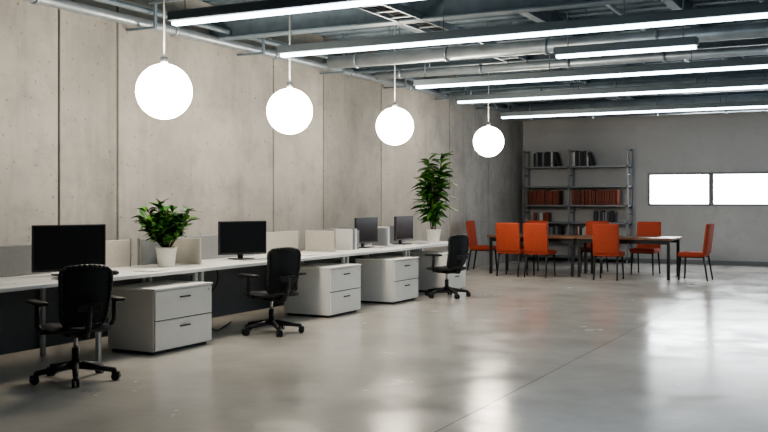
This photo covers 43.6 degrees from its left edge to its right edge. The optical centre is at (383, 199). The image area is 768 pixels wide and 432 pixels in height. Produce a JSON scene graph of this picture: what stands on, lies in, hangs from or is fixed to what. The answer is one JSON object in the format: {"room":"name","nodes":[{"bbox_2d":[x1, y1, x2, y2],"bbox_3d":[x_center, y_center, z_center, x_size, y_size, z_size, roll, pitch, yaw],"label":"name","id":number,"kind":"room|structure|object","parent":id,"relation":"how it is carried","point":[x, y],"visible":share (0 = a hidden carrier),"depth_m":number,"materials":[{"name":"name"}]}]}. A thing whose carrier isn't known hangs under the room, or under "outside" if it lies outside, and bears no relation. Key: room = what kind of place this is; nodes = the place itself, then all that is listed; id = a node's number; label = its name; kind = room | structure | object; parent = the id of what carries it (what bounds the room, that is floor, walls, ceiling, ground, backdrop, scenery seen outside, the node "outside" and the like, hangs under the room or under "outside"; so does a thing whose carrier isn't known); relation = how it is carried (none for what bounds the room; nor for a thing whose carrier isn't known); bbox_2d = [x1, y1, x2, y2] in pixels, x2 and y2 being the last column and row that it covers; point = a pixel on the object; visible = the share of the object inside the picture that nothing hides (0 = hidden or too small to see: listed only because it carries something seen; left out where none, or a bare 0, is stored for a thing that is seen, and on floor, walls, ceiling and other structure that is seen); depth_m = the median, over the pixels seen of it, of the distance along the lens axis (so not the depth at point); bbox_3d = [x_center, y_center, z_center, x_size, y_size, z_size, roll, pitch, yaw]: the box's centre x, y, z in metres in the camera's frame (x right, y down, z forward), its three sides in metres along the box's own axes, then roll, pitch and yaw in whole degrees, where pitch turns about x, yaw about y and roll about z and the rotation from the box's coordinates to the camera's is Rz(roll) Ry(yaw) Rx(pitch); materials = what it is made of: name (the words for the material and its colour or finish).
{"room":"open-plan office","nodes":[
{"label":"open-plan office","id":0,"kind":"room"},
{"bbox_2d":[0,0,522,271],"bbox_3d":[-2.545,-0.550,11.894,0.300,3.900,24.750,0,0,28],"label":"wall","id":1,"kind":"structure","parent":0,"point":[78,146],"depth_m":12.22,"materials":[{"name":"concrete"}]},
{"bbox_2d":[23,0,516,111],"bbox_3d":[-2.226,-2.205,11.728,0.420,0.590,24.750,0,0,28],"label":"pipe","id":2,"kind":"object","parent":1,"relation":"attached to","point":[141,23],"visible":0.59,"depth_m":11.79,"materials":[{"name":"metal"}]},
{"bbox_2d":[0,259,767,431],"bbox_3d":[2.954,1.500,9.031,12.700,0.200,25.350,0,0,28],"label":"floor","id":3,"kind":"structure","parent":0,"point":[424,363],"depth_m":7.93,"materials":[{"name":"concrete"}]},
{"bbox_2d":[27,264,125,387],"bbox_3d":[-2.403,0.942,7.472,0.688,0.916,0.676,0,0,-37],"label":"office chair","id":4,"kind":"object","parent":3,"relation":"on","point":[85,290],"visible":1,"depth_m":7.27,"materials":[{"name":"black plastic"}]},
{"bbox_2d":[0,265,205,360],"bbox_3d":[-2.773,1.035,8.501,0.870,0.730,2.712,0,0,28],"label":"office desk","id":5,"kind":"object","parent":3,"relation":"on","point":[18,333],"visible":0.49,"depth_m":8.55,"materials":[{"name":"white laminate"}]},
{"bbox_2d":[0,282,15,284],"bbox_3d":[-3.090,0.665,7.590,0.239,0.010,0.311,0,0,22],"label":"paper stack","id":6,"kind":"object","parent":5,"relation":"on","point":[1,283],"visible":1,"depth_m":7.64,"materials":[{"name":"white paper"}]},
{"bbox_2d":[0,244,51,276],"bbox_3d":[-3.460,0.532,8.058,0.040,0.275,1.724,0,0,28],"label":"screen","id":7,"kind":"object","parent":5,"relation":"on","point":[15,260],"visible":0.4,"depth_m":8.45,"materials":[{"name":"grey fabric"}]},
{"bbox_2d":[32,224,105,275],"bbox_3d":[-2.817,0.445,8.562,0.660,0.450,0.210,0,0,-39],"label":"computer monitor","id":8,"kind":"object","parent":5,"relation":"on","point":[54,247],"visible":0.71,"depth_m":8.50,"materials":[{"name":"black plastic"}]},
{"bbox_2d":[106,239,131,267],"bbox_3d":[-2.744,0.532,9.433,0.040,0.275,0.724,0,0,28],"label":"screen","id":9,"kind":"object","parent":5,"relation":"on","point":[118,252],"visible":0.46,"depth_m":9.58,"materials":[{"name":"beige fabric"}]},
{"bbox_2d":[133,268,169,271],"bbox_3d":[-2.194,0.665,9.097,0.239,0.010,0.311,0,0,17],"label":"paper stack","id":10,"kind":"object","parent":5,"relation":"on","point":[148,269],"visible":1,"depth_m":8.99,"materials":[{"name":"white paper"}]},
{"bbox_2d":[131,199,197,266],"bbox_3d":[-2.174,0.327,9.637,0.663,0.686,0.587,0,0,-2],"label":"potted plant","id":11,"kind":"object","parent":5,"relation":"on","point":[161,229],"visible":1,"depth_m":9.54,"materials":[{"name":"green plant"}]},
{"bbox_2d":[108,280,212,354],"bbox_3d":[-2.107,1.100,9.107,0.583,0.600,0.838,0,0,28],"label":"base cabinet","id":12,"kind":"object","parent":3,"relation":"on","point":[155,317],"visible":0.95,"depth_m":8.81,"materials":[{"name":"grey paint"}]},
{"bbox_2d":[146,252,350,317],"bbox_3d":[-1.469,1.035,11.007,0.870,0.730,2.922,0,0,28],"label":"office desk","id":13,"kind":"object","parent":3,"relation":"on","point":[228,298],"visible":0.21,"depth_m":11.19,"materials":[{"name":"white laminate"}]},
{"bbox_2d":[137,236,182,264],"bbox_3d":[-2.363,0.532,10.165,0.040,0.275,0.674,0,0,28],"label":"screen","id":14,"kind":"object","parent":13,"relation":"on","point":[146,251],"visible":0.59,"depth_m":9.94,"materials":[{"name":"white plastic"}]},
{"bbox_2d":[169,238,200,263],"bbox_3d":[-2.107,0.535,10.116,0.440,0.270,0.030,0,0,28],"label":"screen","id":15,"kind":"object","parent":13,"relation":"on","point":[189,249],"visible":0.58,"depth_m":10.07,"materials":[{"name":"beige fabric"}]},
{"bbox_2d":[191,270,230,330],"bbox_3d":[-1.879,1.058,10.447,0.251,0.700,1.007,0,0,4],"label":"power cable","id":16,"kind":"object","parent":13,"relation":"hanging from","point":[217,270],"visible":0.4,"depth_m":10.47,"materials":[{"name":"black plastic"}]},
{"bbox_2d":[184,235,254,259],"bbox_3d":[-1.879,0.532,11.096,0.040,0.275,1.274,0,0,28],"label":"screen","id":17,"kind":"object","parent":13,"relation":"on","point":[209,243],"visible":0.38,"depth_m":10.88,"materials":[{"name":"grey fabric"}]},
{"bbox_2d":[218,221,265,259],"bbox_3d":[-1.615,0.454,10.869,0.600,0.432,0.210,0,0,-37],"label":"computer monitor","id":18,"kind":"object","parent":13,"relation":"on","point":[240,238],"visible":0.98,"depth_m":10.82,"materials":[{"name":"black plastic"}]},
{"bbox_2d":[238,258,266,261],"bbox_3d":[-1.397,0.660,10.592,0.140,0.019,0.440,0,0,42],"label":"keyboard","id":19,"kind":"object","parent":13,"relation":"on","point":[259,259],"visible":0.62,"depth_m":10.50,"materials":[{"name":"white plastic"}]},
{"bbox_2d":[263,230,298,253],"bbox_3d":[-1.301,0.532,12.205,0.040,0.275,0.774,0,0,28],"label":"screen","id":20,"kind":"object","parent":13,"relation":"on","point":[282,238],"visible":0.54,"depth_m":12.19,"materials":[{"name":"beige fabric"}]},
{"bbox_2d":[301,254,321,255],"bbox_3d":[-0.921,0.665,11.645,0.239,0.010,0.311,0,0,42],"label":"paper stack","id":21,"kind":"object","parent":13,"relation":"on","point":[301,254],"visible":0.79,"depth_m":11.63,"materials":[{"name":"white paper"}]},
{"bbox_2d":[238,247,306,336],"bbox_3d":[-1.188,0.942,10.109,0.688,0.916,0.676,0,0,-40],"label":"office chair","id":22,"kind":"object","parent":3,"relation":"on","point":[283,263],"visible":1,"depth_m":9.90,"materials":[{"name":"black fabric"}]},
{"bbox_2d":[284,262,360,317],"bbox_3d":[-0.745,1.100,11.831,0.683,0.600,0.748,0,0,28],"label":"base cabinet","id":23,"kind":"object","parent":3,"relation":"on","point":[327,290],"visible":0.94,"depth_m":11.53,"materials":[{"name":"grey paint"}]},
{"bbox_2d":[300,246,412,263],"bbox_3d":[-0.384,1.035,13.091,0.870,0.730,1.762,0,0,28],"label":"office desk","id":24,"kind":"object","parent":3,"relation":"on","point":[361,252],"visible":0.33,"depth_m":12.99,"materials":[{"name":"white laminate"}]},
{"bbox_2d":[305,230,334,251],"bbox_3d":[-0.837,0.535,12.555,0.440,0.270,0.030,0,0,28],"label":"screen","id":25,"kind":"object","parent":24,"relation":"on","point":[315,240],"visible":1,"depth_m":12.54,"materials":[{"name":"beige fabric"}]},
{"bbox_2d":[317,228,333,230],"bbox_3d":[-0.863,0.532,13.048,0.040,0.275,0.674,0,0,28],"label":"screen","id":26,"kind":"object","parent":24,"relation":"on","point":[331,229],"visible":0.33,"depth_m":13.15,"materials":[{"name":"grey fabric"}]},
{"bbox_2d":[336,227,358,249],"bbox_3d":[-0.496,0.520,13.016,0.240,0.300,0.232,0,0,28],"label":"binders","id":27,"kind":"object","parent":24,"relation":"on","point":[347,238],"visible":1,"depth_m":12.92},
{"bbox_2d":[335,228,368,247],"bbox_3d":[-0.459,0.532,13.824,0.040,0.275,0.924,0,0,28],"label":"screen","id":28,"kind":"object","parent":24,"relation":"on","point":[335,228],"visible":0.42,"depth_m":13.42,"materials":[{"name":"grey fabric"}]},
{"bbox_2d":[354,217,377,247],"bbox_3d":[-0.275,0.458,13.515,0.210,0.425,0.600,0,0,30],"label":"computer monitor","id":29,"kind":"object","parent":24,"relation":"on","point":[367,227],"visible":0.83,"depth_m":13.49,"materials":[{"name":"black plastic"}]},
{"bbox_2d":[373,246,396,248],"bbox_3d":[0.017,0.660,13.351,0.140,0.019,0.440,0,0,28],"label":"keyboard","id":30,"kind":"object","parent":24,"relation":"on","point":[384,247],"visible":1,"depth_m":13.23,"materials":[{"name":"white plastic"}]},
{"bbox_2d":[355,256,418,303],"bbox_3d":[0.055,1.100,13.303,0.623,0.600,0.758,0,0,28],"label":"base cabinet","id":31,"kind":"object","parent":3,"relation":"on","point":[384,279],"visible":0.98,"depth_m":13.00,"materials":[{"name":"grey paint"}]},
{"bbox_2d":[365,241,447,256],"bbox_3d":[0.482,1.035,14.754,0.870,0.730,1.972,0,0,28],"label":"office desk","id":32,"kind":"object","parent":3,"relation":"on","point":[416,248],"visible":0.19,"depth_m":14.59,"materials":[{"name":"white laminate"}]},
{"bbox_2d":[372,226,389,245],"bbox_3d":[-0.049,0.530,14.091,0.240,0.280,0.112,0,0,28],"label":"binders","id":33,"kind":"object","parent":32,"relation":"on","point":[383,232],"visible":0.76,"depth_m":14.03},
{"bbox_2d":[370,226,405,244],"bbox_3d":[0.072,0.532,14.844,0.040,0.275,1.124,0,0,28],"label":"screen","id":34,"kind":"object","parent":32,"relation":"on","point":[391,227],"visible":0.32,"depth_m":14.92,"materials":[{"name":"grey fabric"}]},
{"bbox_2d":[393,216,412,244],"bbox_3d":[0.274,0.458,14.570,0.210,0.425,0.600,0,0,28],"label":"computer monitor","id":35,"kind":"object","parent":32,"relation":"on","point":[403,225],"visible":1,"depth_m":14.51,"materials":[{"name":"black plastic"}]},
{"bbox_2d":[410,243,430,244],"bbox_3d":[0.548,0.660,14.371,0.140,0.019,0.440,0,0,28],"label":"keyboard","id":36,"kind":"object","parent":32,"relation":"on","point":[416,243],"visible":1,"depth_m":14.37,"materials":[{"name":"white plastic"}]},
{"bbox_2d":[407,151,456,241],"bbox_3d":[0.806,-0.057,15.422,0.819,1.454,0.726,0,0,28],"label":"potted plant","id":37,"kind":"object","parent":32,"relation":"on","point":[429,194],"visible":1,"depth_m":15.34,"materials":[{"name":"green plant"}]},
{"bbox_2d":[411,250,465,292],"bbox_3d":[0.856,1.100,14.841,0.623,0.600,0.728,0,0,28],"label":"base cabinet","id":38,"kind":"object","parent":3,"relation":"on","point":[427,279],"visible":0.44,"depth_m":14.55,"materials":[{"name":"grey paint"}]},
{"bbox_2d":[424,234,470,298],"bbox_3d":[0.904,0.942,13.868,0.688,0.916,0.676,0,0,-42],"label":"office chair","id":39,"kind":"object","parent":3,"relation":"on","point":[458,244],"visible":1,"depth_m":13.66,"materials":[{"name":"black plastic"}]},
{"bbox_2d":[466,220,496,270],"bbox_3d":[1.951,0.908,19.161,0.533,0.989,0.470,0,0,22],"label":"dining chair","id":40,"kind":"object","parent":3,"relation":"on","point":[470,225],"visible":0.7,"depth_m":19.09,"materials":[{"name":"orange fabric"}]},
{"bbox_2d":[495,223,527,276],"bbox_3d":[2.366,0.908,17.757,0.470,0.989,0.534,0,0,28],"label":"dining chair","id":41,"kind":"object","parent":3,"relation":"on","point":[507,234],"visible":0.87,"depth_m":17.55,"materials":[{"name":"orange fabric"}]},
{"bbox_2d":[519,220,547,270],"bbox_3d":[2.979,0.908,19.212,0.470,0.989,0.533,0,0,30],"label":"dining chair","id":42,"kind":"object","parent":3,"relation":"on","point":[527,221],"visible":0.3,"depth_m":19.30,"materials":[{"name":"orange fabric"}]},
{"bbox_2d":[487,234,586,276],"bbox_3d":[2.944,1.035,18.309,1.707,0.730,1.000,0,0,28],"label":"meeting table","id":43,"kind":"object","parent":3,"relation":"on","point":[551,237],"visible":0.6,"depth_m":18.18,"materials":[{"name":"brown wood"}]},
{"bbox_2d":[523,223,555,277],"bbox_3d":[2.835,0.908,17.490,0.470,0.989,0.533,0,0,29],"label":"dining chair","id":44,"kind":"object","parent":3,"relation":"on","point":[535,235],"visible":1,"depth_m":17.30,"materials":[{"name":"orange fabric"}]},
{"bbox_2d":[522,148,631,262],"bbox_3d":[4.402,0.125,21.947,2.440,2.550,0.440,0,0,28],"label":"shelving rack","id":45,"kind":"object","parent":3,"relation":"on","point":[568,256],"visible":0.81,"depth_m":21.81,"materials":[{"name":"grey metal"}]},
{"bbox_2d":[533,212,550,221],"bbox_3d":[3.677,0.394,22.278,0.348,0.212,0.262,0,0,28],"label":"books","id":46,"kind":"object","parent":45,"relation":"in","point":[542,216],"visible":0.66,"depth_m":22.18,"materials":[{"name":"paper"}]},
{"bbox_2d":[527,190,562,204],"bbox_3d":[3.727,-0.058,22.247,0.765,0.337,0.271,0,0,28],"label":"books","id":47,"kind":"object","parent":45,"relation":"in","point":[534,197],"visible":1,"depth_m":22.14,"materials":[{"name":"red paper"}]},
{"bbox_2d":[534,152,561,166],"bbox_3d":[3.797,-0.935,22.212,0.623,0.357,0.270,0,0,28],"label":"binder","id":48,"kind":"object","parent":45,"relation":"in","point":[541,159],"visible":0.94,"depth_m":22.13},
{"bbox_2d":[548,226,563,234],"bbox_3d":[3.896,0.747,22.159,0.448,0.307,0.271,0,0,28],"label":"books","id":49,"kind":"object","parent":45,"relation":"in","point":[559,230],"visible":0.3,"depth_m":22.02,"materials":[{"name":"black paper"}]},
{"bbox_2d":[576,226,585,234],"bbox_3d":[4.707,0.746,21.739,0.675,0.308,0.268,0,0,28],"label":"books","id":50,"kind":"object","parent":45,"relation":"in","point":[580,230],"visible":0.18,"depth_m":21.74,"materials":[{"name":"white paper"}]},
{"bbox_2d":[572,150,595,165],"bbox_3d":[4.550,-0.940,21.825,0.477,0.367,0.260,0,0,28],"label":"binder","id":51,"kind":"object","parent":45,"relation":"in","point":[579,158],"visible":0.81,"depth_m":21.75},
{"bbox_2d":[572,190,619,204],"bbox_3d":[4.782,-0.059,21.698,1.045,0.339,0.271,0,0,28],"label":"books","id":52,"kind":"object","parent":45,"relation":"in","point":[587,197],"visible":1,"depth_m":21.58,"materials":[{"name":"red paper"}]},
{"bbox_2d":[593,210,614,221],"bbox_3d":[4.950,0.367,21.613,0.421,0.266,0.267,0,0,28],"label":"books","id":53,"kind":"object","parent":45,"relation":"in","point":[600,215],"visible":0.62,"depth_m":21.52,"materials":[{"name":"grey paper"}]},
{"bbox_2d":[436,268,751,431],"bbox_3d":[2.200,1.400,9.424,0.006,0.001,24.750,0,0,28],"label":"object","id":54,"kind":"structure","parent":3,"relation":"in","point":[751,268],"depth_m":7.91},
{"bbox_2d":[581,221,608,272],"bbox_3d":[4.086,0.908,18.636,0.470,0.989,0.533,0,0,26],"label":"dining chair","id":55,"kind":"object","parent":3,"relation":"on","point":[588,231],"visible":0.29,"depth_m":18.82,"materials":[{"name":"orange fabric"}]},
{"bbox_2d":[592,224,624,280],"bbox_3d":[3.954,0.908,16.908,0.470,0.989,0.533,0,0,27],"label":"dining chair","id":56,"kind":"object","parent":3,"relation":"on","point":[605,237],"visible":1,"depth_m":16.71,"materials":[{"name":"orange fabric"}]},
{"bbox_2d":[575,235,681,279],"bbox_3d":[4.466,1.035,17.517,1.707,0.730,1.000,0,0,28],"label":"meeting table","id":57,"kind":"object","parent":3,"relation":"on","point":[661,240],"visible":0.84,"depth_m":17.15,"materials":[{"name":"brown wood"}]},
{"bbox_2d":[630,221,660,274],"bbox_3d":[4.958,0.908,18.182,0.470,0.989,0.534,0,0,31],"label":"dining chair","id":58,"kind":"object","parent":3,"relation":"on","point":[643,228],"visible":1,"depth_m":18.27,"materials":[{"name":"orange fabric"}]},
{"bbox_2d":[678,224,714,280],"bbox_3d":[5.472,0.908,16.822,0.534,0.989,0.470,0,0,31],"label":"dining chair","id":59,"kind":"object","parent":3,"relation":"on","point":[709,230],"visible":1,"depth_m":16.67,"materials":[{"name":"orange fabric"}]},
{"bbox_2d":[209,0,654,40],"bbox_3d":[3.150,-2.150,9.408,12.100,0.260,0.180,0,0,28],"label":"ceiling beam","id":60,"kind":"structure","parent":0,"point":[353,17],"depth_m":11.09,"materials":[{"name":"grey metal"}]},
{"bbox_2d":[148,0,767,103],"bbox_3d":[4.827,-2.209,12.087,11.600,0.582,10.744,0,0,28],"label":"conduit","id":61,"kind":"object","parent":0,"point":[152,1],"depth_m":17.19,"materials":[{"name":"grey metal"}]},
{"bbox_2d":[395,24,531,71],"bbox_3d":[-0.638,-2.390,10.902,0.120,0.220,24.750,0,0,28],"label":"ceiling beam","id":62,"kind":"structure","parent":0,"point":[402,26],"depth_m":12.91,"materials":[{"name":"grey metal"}]},
{"bbox_2d":[199,0,767,76],"bbox_3d":[2.954,-2.650,9.031,12.700,0.300,25.350,0,0,28],"label":"ceiling","id":63,"kind":"structure","parent":0,"point":[657,5],"depth_m":13.55,"materials":[{"name":"paint"}]},
{"bbox_2d":[136,0,191,118],"bbox_3d":[-2.067,-1.630,9.024,0.520,1.740,0.520,0,0,28],"label":"globe pendant lamp","id":64,"kind":"object","parent":63,"relation":"hanging from","point":[163,90],"visible":1,"depth_m":8.85,"materials":[{"name":"beige glass"}]},
{"bbox_2d":[267,14,312,133],"bbox_3d":[-1.074,-1.625,10.931,0.520,1.750,0.520,0,0,28],"label":"globe pendant lamp","id":65,"kind":"object","parent":63,"relation":"hanging from","point":[289,110],"visible":1,"depth_m":10.75,"materials":[{"name":"beige glass"}]},
{"bbox_2d":[167,0,416,25],"bbox_3d":[2.169,-2.040,6.582,9.230,0.920,0.140,0,0,28],"label":"ceiling light","id":66,"kind":"object","parent":63,"relation":"hanging from","point":[264,8],"visible":1,"depth_m":8.22,"materials":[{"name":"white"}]},
{"bbox_2d":[376,25,413,144],"bbox_3d":[0.150,-1.630,13.282,0.520,1.740,0.520,0,0,28],"label":"globe pendant lamp","id":67,"kind":"object","parent":63,"relation":"hanging from","point":[394,125],"visible":0.99,"depth_m":13.10,"materials":[{"name":"beige glass"}]},
{"bbox_2d":[473,73,503,156],"bbox_3d":[1.789,-1.620,16.430,0.520,1.760,0.520,0,0,28],"label":"globe pendant lamp","id":68,"kind":"object","parent":63,"relation":"hanging from","point":[488,141],"visible":1,"depth_m":16.25,"materials":[{"name":"beige glass"}]},
{"bbox_2d":[277,0,767,56],"bbox_3d":[3.032,-2.040,8.455,9.430,0.920,0.140,0,0,28],"label":"ceiling light","id":69,"kind":"object","parent":63,"relation":"hanging from","point":[754,10],"visible":0.95,"depth_m":9.23,"materials":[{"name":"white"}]},
{"bbox_2d":[326,7,767,68],"bbox_3d":[4.194,-2.122,10.331,11.100,0.757,0.194,0,0,28],"label":"ventilation duct","id":70,"kind":"object","parent":63,"relation":"hanging from","point":[545,46],"visible":0.88,"depth_m":11.54,"materials":[{"name":"metal"}]},
{"bbox_2d":[374,31,767,79],"bbox_3d":[4.938,-2.164,12.085,11.400,0.672,0.144,0,0,28],"label":"ventilation duct","id":71,"kind":"object","parent":63,"relation":"hanging from","point":[663,56],"visible":0.92,"depth_m":13.20,"materials":[{"name":"metal"}]},
{"bbox_2d":[413,0,767,88],"bbox_3d":[4.615,-2.040,11.464,9.400,0.920,0.140,0,0,28],"label":"ceiling light","id":72,"kind":"object","parent":63,"relation":"hanging from","point":[748,63],"visible":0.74,"depth_m":12.36,"materials":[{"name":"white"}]},
{"bbox_2d":[449,62,767,104],"bbox_3d":[6.325,-2.109,14.858,11.500,0.782,0.264,0,0,28],"label":"ceiling beam","id":73,"kind":"structure","parent":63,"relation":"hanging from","point":[452,95],"depth_m":16.08,"materials":[{"name":"metal"}]},
{"bbox_2d":[455,58,767,103],"bbox_3d":[5.498,-2.040,13.485,9.700,0.920,0.140,0,0,28],"label":"ceiling light","id":74,"kind":"object","parent":63,"relation":"hanging from","point":[758,83],"visible":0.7,"depth_m":14.45,"materials":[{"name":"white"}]},
{"bbox_2d":[553,0,698,58],"bbox_3d":[2.594,-2.040,10.375,1.540,0.920,0.140,0,0,28],"label":"ceiling light","id":75,"kind":"object","parent":63,"relation":"hanging from","point":[682,43],"visible":1,"depth_m":10.31,"materials":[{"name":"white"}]},
{"bbox_2d":[500,57,767,118],"bbox_3d":[6.752,-2.040,16.327,10.100,0.920,0.140,0,0,28],"label":"ceiling light","id":76,"kind":"object","parent":63,"relation":"hanging from","point":[720,105],"visible":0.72,"depth_m":17.38,"materials":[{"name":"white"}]},
{"bbox_2d":[510,93,767,120],"bbox_3d":[7.849,-2.084,17.785,11.500,0.832,0.364,0,0,28],"label":"ceiling beam","id":77,"kind":"structure","parent":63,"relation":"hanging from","point":[757,96],"depth_m":19.06,"materials":[{"name":"metal"}]},
{"bbox_2d":[605,0,765,61],"bbox_3d":[3.974,-2.400,8.500,5.260,0.057,24.750,0,0,28],"label":"conduit","id":78,"kind":"object","parent":63,"relation":"attached to","point":[612,7],"visible":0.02,"depth_m":12.12,"materials":[{"name":"grey metal"}]},
{"bbox_2d":[356,3,633,99],"bbox_3d":[1.155,-2.260,12.505,0.352,0.480,19.250,0,0,28],"label":"cable tray","id":79,"kind":"object","parent":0,"point":[391,11],"depth_m":11.23,"materials":[{"name":"grey metal"}]},
{"bbox_2d":[351,37,767,73],"bbox_3d":[4.813,-2.150,12.602,12.100,0.260,0.180,0,0,28],"label":"ceiling beam","id":80,"kind":"structure","parent":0,"point":[755,41],"depth_m":14.21,"materials":[{"name":"grey metal"}]},
{"bbox_2d":[519,10,648,65],"bbox_3d":[0.870,-2.390,10.117,0.120,0.220,24.750,0,0,28],"label":"ceiling beam","id":81,"kind":"structure","parent":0,"point":[551,15],"depth_m":12.66,"materials":[{"name":"grey metal"}]},
{"bbox_2d":[432,68,767,93],"bbox_3d":[6.290,-2.150,15.440,12.100,0.260,0.180,0,0,28],"label":"ceiling beam","id":82,"kind":"structure","parent":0,"point":[763,70],"depth_m":16.55,"materials":[{"name":"grey metal"}]},
{"bbox_2d":[506,90,767,107],"bbox_3d":[8.137,-2.150,18.988,12.100,0.260,0.180,0,0,28],"label":"ceiling beam","id":83,"kind":"structure","parent":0,"point":[757,91],"depth_m":20.26,"materials":[{"name":"grey metal"}]},
{"bbox_2d":[523,111,767,261],"bbox_3d":[8.726,-0.550,20.119,12.100,3.900,0.250,0,0,28],"label":"wall","id":84,"kind":"structure","parent":0,"point":[730,141],"depth_m":21.28,"materials":[{"name":"paint"}]},
{"bbox_2d":[530,257,767,265],"bbox_3d":[8.665,1.355,20.002,12.100,0.090,0.015,0,0,28],"label":"baseboard","id":85,"kind":"structure","parent":84,"relation":"attached to","point":[713,262],"depth_m":21.04,"materials":[{"name":"black"}]},
{"bbox_2d":[648,172,710,205],"bbox_3d":[6.512,-0.235,21.175,1.350,0.730,0.100,0,0,28],"label":"window","id":86,"kind":"structure","parent":84,"relation":"in","point":[664,189],"depth_m":21.17,"materials":[{"name":"white glass"}]},
{"bbox_2d":[711,172,767,205],"bbox_3d":[7.716,-0.235,20.549,1.350,0.730,0.100,0,0,28],"label":"window","id":87,"kind":"structure","parent":84,"relation":"in","point":[727,188],"depth_m":20.60,"materials":[{"name":"white glass"}]},
{"bbox_2d":[661,0,745,59],"bbox_3d":[2.377,-2.390,9.332,0.120,0.220,24.750,0,0,28],"label":"ceiling beam","id":88,"kind":"structure","parent":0,"point":[672,4],"depth_m":11.99,"materials":[{"name":"grey metal"}]}
]}

